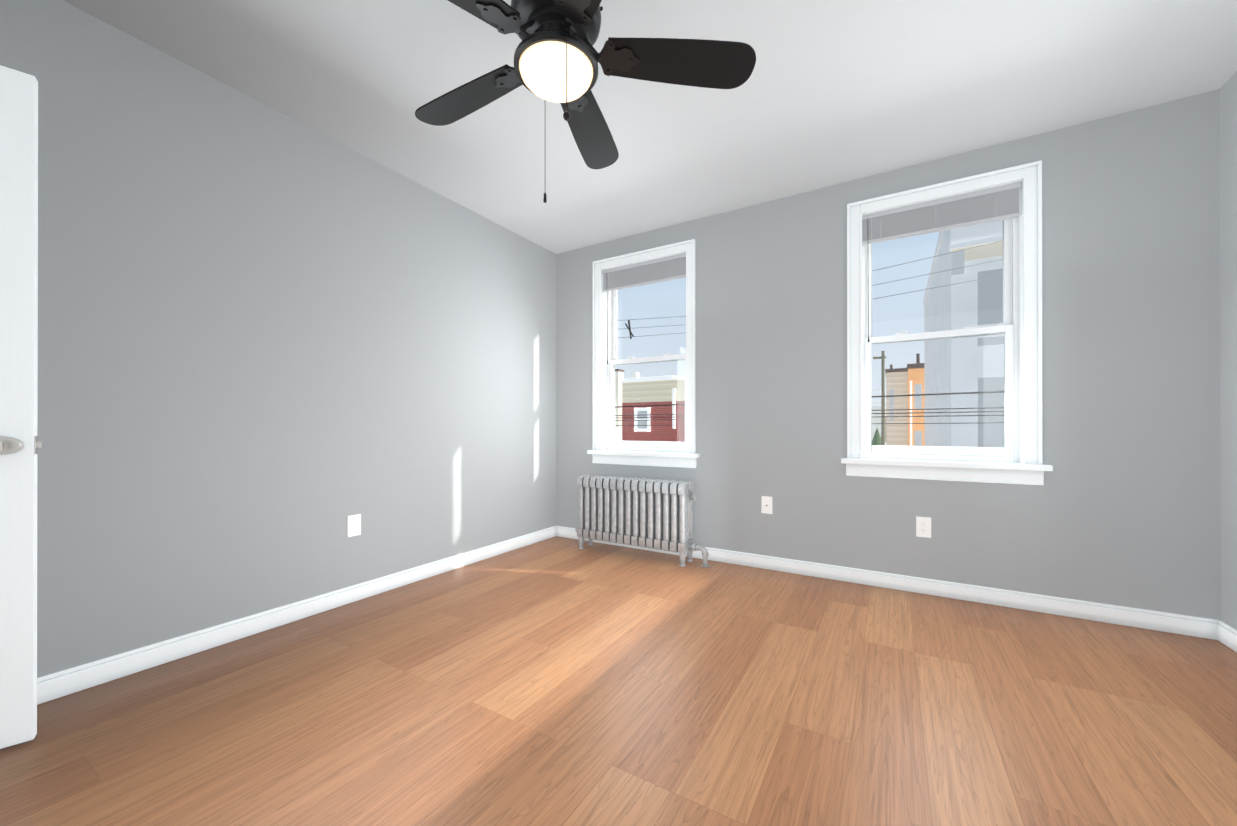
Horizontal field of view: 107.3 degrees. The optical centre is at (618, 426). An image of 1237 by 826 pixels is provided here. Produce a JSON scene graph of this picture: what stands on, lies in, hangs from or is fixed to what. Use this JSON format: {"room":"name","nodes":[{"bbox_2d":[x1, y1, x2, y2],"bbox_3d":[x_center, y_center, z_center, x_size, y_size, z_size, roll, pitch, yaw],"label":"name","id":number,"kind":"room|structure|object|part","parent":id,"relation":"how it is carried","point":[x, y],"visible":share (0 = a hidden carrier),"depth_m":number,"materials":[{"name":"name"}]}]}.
{"room":"empty bedroom","nodes":[
{"label":"empty bedroom","id":0,"kind":"room"},
{"bbox_2d":[0,0,555,677],"bbox_3d":[-1.649,-0.281,2.413,0.200,2.500,4.385,0,0,31],"label":"wall","id":1,"kind":"structure","parent":0,"point":[276,348],"depth_m":2.08,"materials":[{"name":"paint"}]},
{"bbox_2d":[0,65,41,748],"bbox_3d":[-2.086,-0.058,1.137,0.324,2.032,0.779,0,0,31],"label":"door","id":2,"kind":"structure","parent":1,"relation":"in","point":[20,444],"depth_m":1.37,"materials":[{"name":"white wood"}]},
{"bbox_2d":[37,526,556,704],"bbox_3d":[-1.568,0.924,2.342,0.017,0.090,3.956,0,0,31],"label":"baseboard","id":3,"kind":"structure","parent":1,"relation":"attached to","point":[56,685],"depth_m":2.08,"materials":[{"name":"white wood"}]},
{"bbox_2d":[347,514,360,536],"bbox_3d":[-1.462,0.549,2.518,0.009,0.116,0.072,0,0,31],"label":"outlet","id":4,"kind":"object","parent":1,"relation":"attached to","point":[353,525],"visible":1,"depth_m":2.51,"materials":[{"name":"white plastic"}]},
{"bbox_2d":[0,536,1236,825],"bbox_3d":[0.078,1.027,1.371,4.230,0.120,4.385,0,0,31],"label":"floor","id":5,"kind":"structure","parent":0,"point":[556,680],"depth_m":1.52,"materials":[{"name":"brown wood"}]},
{"bbox_2d":[575,475,709,567],"bbox_3d":[0.137,0.684,3.445,1.157,0.574,0.203,0,0,31],"label":"radiator","id":6,"kind":"object","parent":5,"relation":"on","point":[657,514],"visible":1,"depth_m":3.34,"materials":[{"name":"silver metal"}]},
{"bbox_2d":[63,0,1236,253],"bbox_3d":[0.078,-1.593,1.375,4.230,0.120,4.385,0,0,31],"label":"ceiling","id":7,"kind":"structure","parent":0,"point":[829,92],"depth_m":2.05,"materials":[{"name":"paint"}]},
{"bbox_2d":[415,0,755,202],"bbox_3d":[-0.248,-1.162,1.507,1.225,0.740,1.276,0,0,31],"label":"fan","id":8,"kind":"object","parent":7,"relation":"hanging from","point":[558,57],"visible":1,"depth_m":1.49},
{"bbox_2d":[556,89,1219,619],"bbox_3d":[1.148,-0.280,3.151,3.830,2.500,0.235,0,0,31],"label":"wall","id":9,"kind":"structure","parent":0,"point":[1120,507],"depth_m":2.39,"materials":[{"name":"paint"}]},
{"bbox_2d":[587,239,699,467],"bbox_3d":[0.237,-0.534,3.684,0.970,1.691,0.323,0,0,31],"label":"window","id":10,"kind":"structure","parent":9,"relation":"in","point":[600,453],"depth_m":3.70,"materials":[{"name":"white wood"}]},
{"bbox_2d":[603,253,685,363],"bbox_3d":[0.204,-0.912,3.630,0.754,0.786,0.043,0,0,31],"label":"window blind","id":11,"kind":"object","parent":10,"relation":"attached to","point":[652,271],"visible":0.88,"depth_m":3.61,"materials":[{"name":"grey"}]},
{"bbox_3d":[0.275,-0.550,3.747,0.794,1.542,0.175,0,0,31],"label":"window sash","id":12,"kind":"part","parent":10,"relation":"part of","materials":[{"name":"clear glass"}]},
{"bbox_2d":[761,496,772,513],"bbox_3d":[1.008,0.535,3.091,0.072,0.116,0.011,0,0,31],"label":"jack","id":13,"kind":"object","parent":9,"relation":"attached to","point":[766,504],"visible":1,"depth_m":3.09,"materials":[{"name":"white plastic"}]},
{"bbox_2d":[557,526,1212,638],"bbox_3d":[1.086,0.925,3.043,3.780,0.090,0.017,0,0,31],"label":"baseboard","id":14,"kind":"structure","parent":9,"relation":"attached to","point":[1187,625],"depth_m":2.51,"materials":[{"name":"white wood"}]},
{"bbox_2d":[916,516,930,537],"bbox_3d":[1.768,0.584,2.634,0.072,0.116,0.009,0,0,31],"label":"outlet","id":15,"kind":"object","parent":9,"relation":"attached to","point":[923,526],"visible":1,"depth_m":2.63,"materials":[{"name":"white plastic"}]},
{"bbox_2d":[841,160,1052,485],"bbox_3d":[1.873,-0.536,2.699,0.970,1.691,0.323,0,0,31],"label":"window","id":16,"kind":"structure","parent":9,"relation":"in","point":[1030,468],"depth_m":2.57,"materials":[{"name":"white wood"}]},
{"bbox_3d":[1.911,-0.551,2.762,0.794,1.542,0.175,0,0,31],"label":"window sash","id":17,"kind":"part","parent":16,"relation":"part of","materials":[{"name":"clear glass"}]},
{"bbox_2d":[862,182,1020,341],"bbox_3d":[1.841,-0.914,2.645,0.754,0.786,0.043,0,0,31],"label":"window blind","id":18,"kind":"object","parent":16,"relation":"attached to","point":[982,206],"visible":0.96,"depth_m":2.62,"materials":[{"name":"grey"}]},
{"bbox_2d":[1219,71,1236,629],"bbox_3d":[1.804,-0.284,0.334,0.200,2.500,4.385,0,0,31],"label":"wall","id":19,"kind":"structure","parent":0,"point":[1228,323],"depth_m":2.01,"materials":[{"name":"paint"}]},
{"bbox_2d":[1213,619,1236,652],"bbox_3d":[1.705,0.921,0.372,0.017,0.090,3.956,0,0,31],"label":"baseboard","id":20,"kind":"structure","parent":19,"relation":"attached to","point":[1223,632],"depth_m":2.01,"materials":[{"name":"white wood"}]},
{"bbox_3d":[35.622,4.612,64.134,240.000,0.300,139.700,0,0,31],"label":"ground","id":21,"kind":"structure","parent":0,"visible":0},
{"bbox_2d":[615,220,1003,447],"bbox_3d":[9.828,-0.169,40.678,120.000,9.191,70.508,0,0,31],"label":"buildings","id":22,"kind":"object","parent":21,"relation":"on","point":[895,383],"depth_m":8.30,"materials":[{"name":"paint"}]}
]}

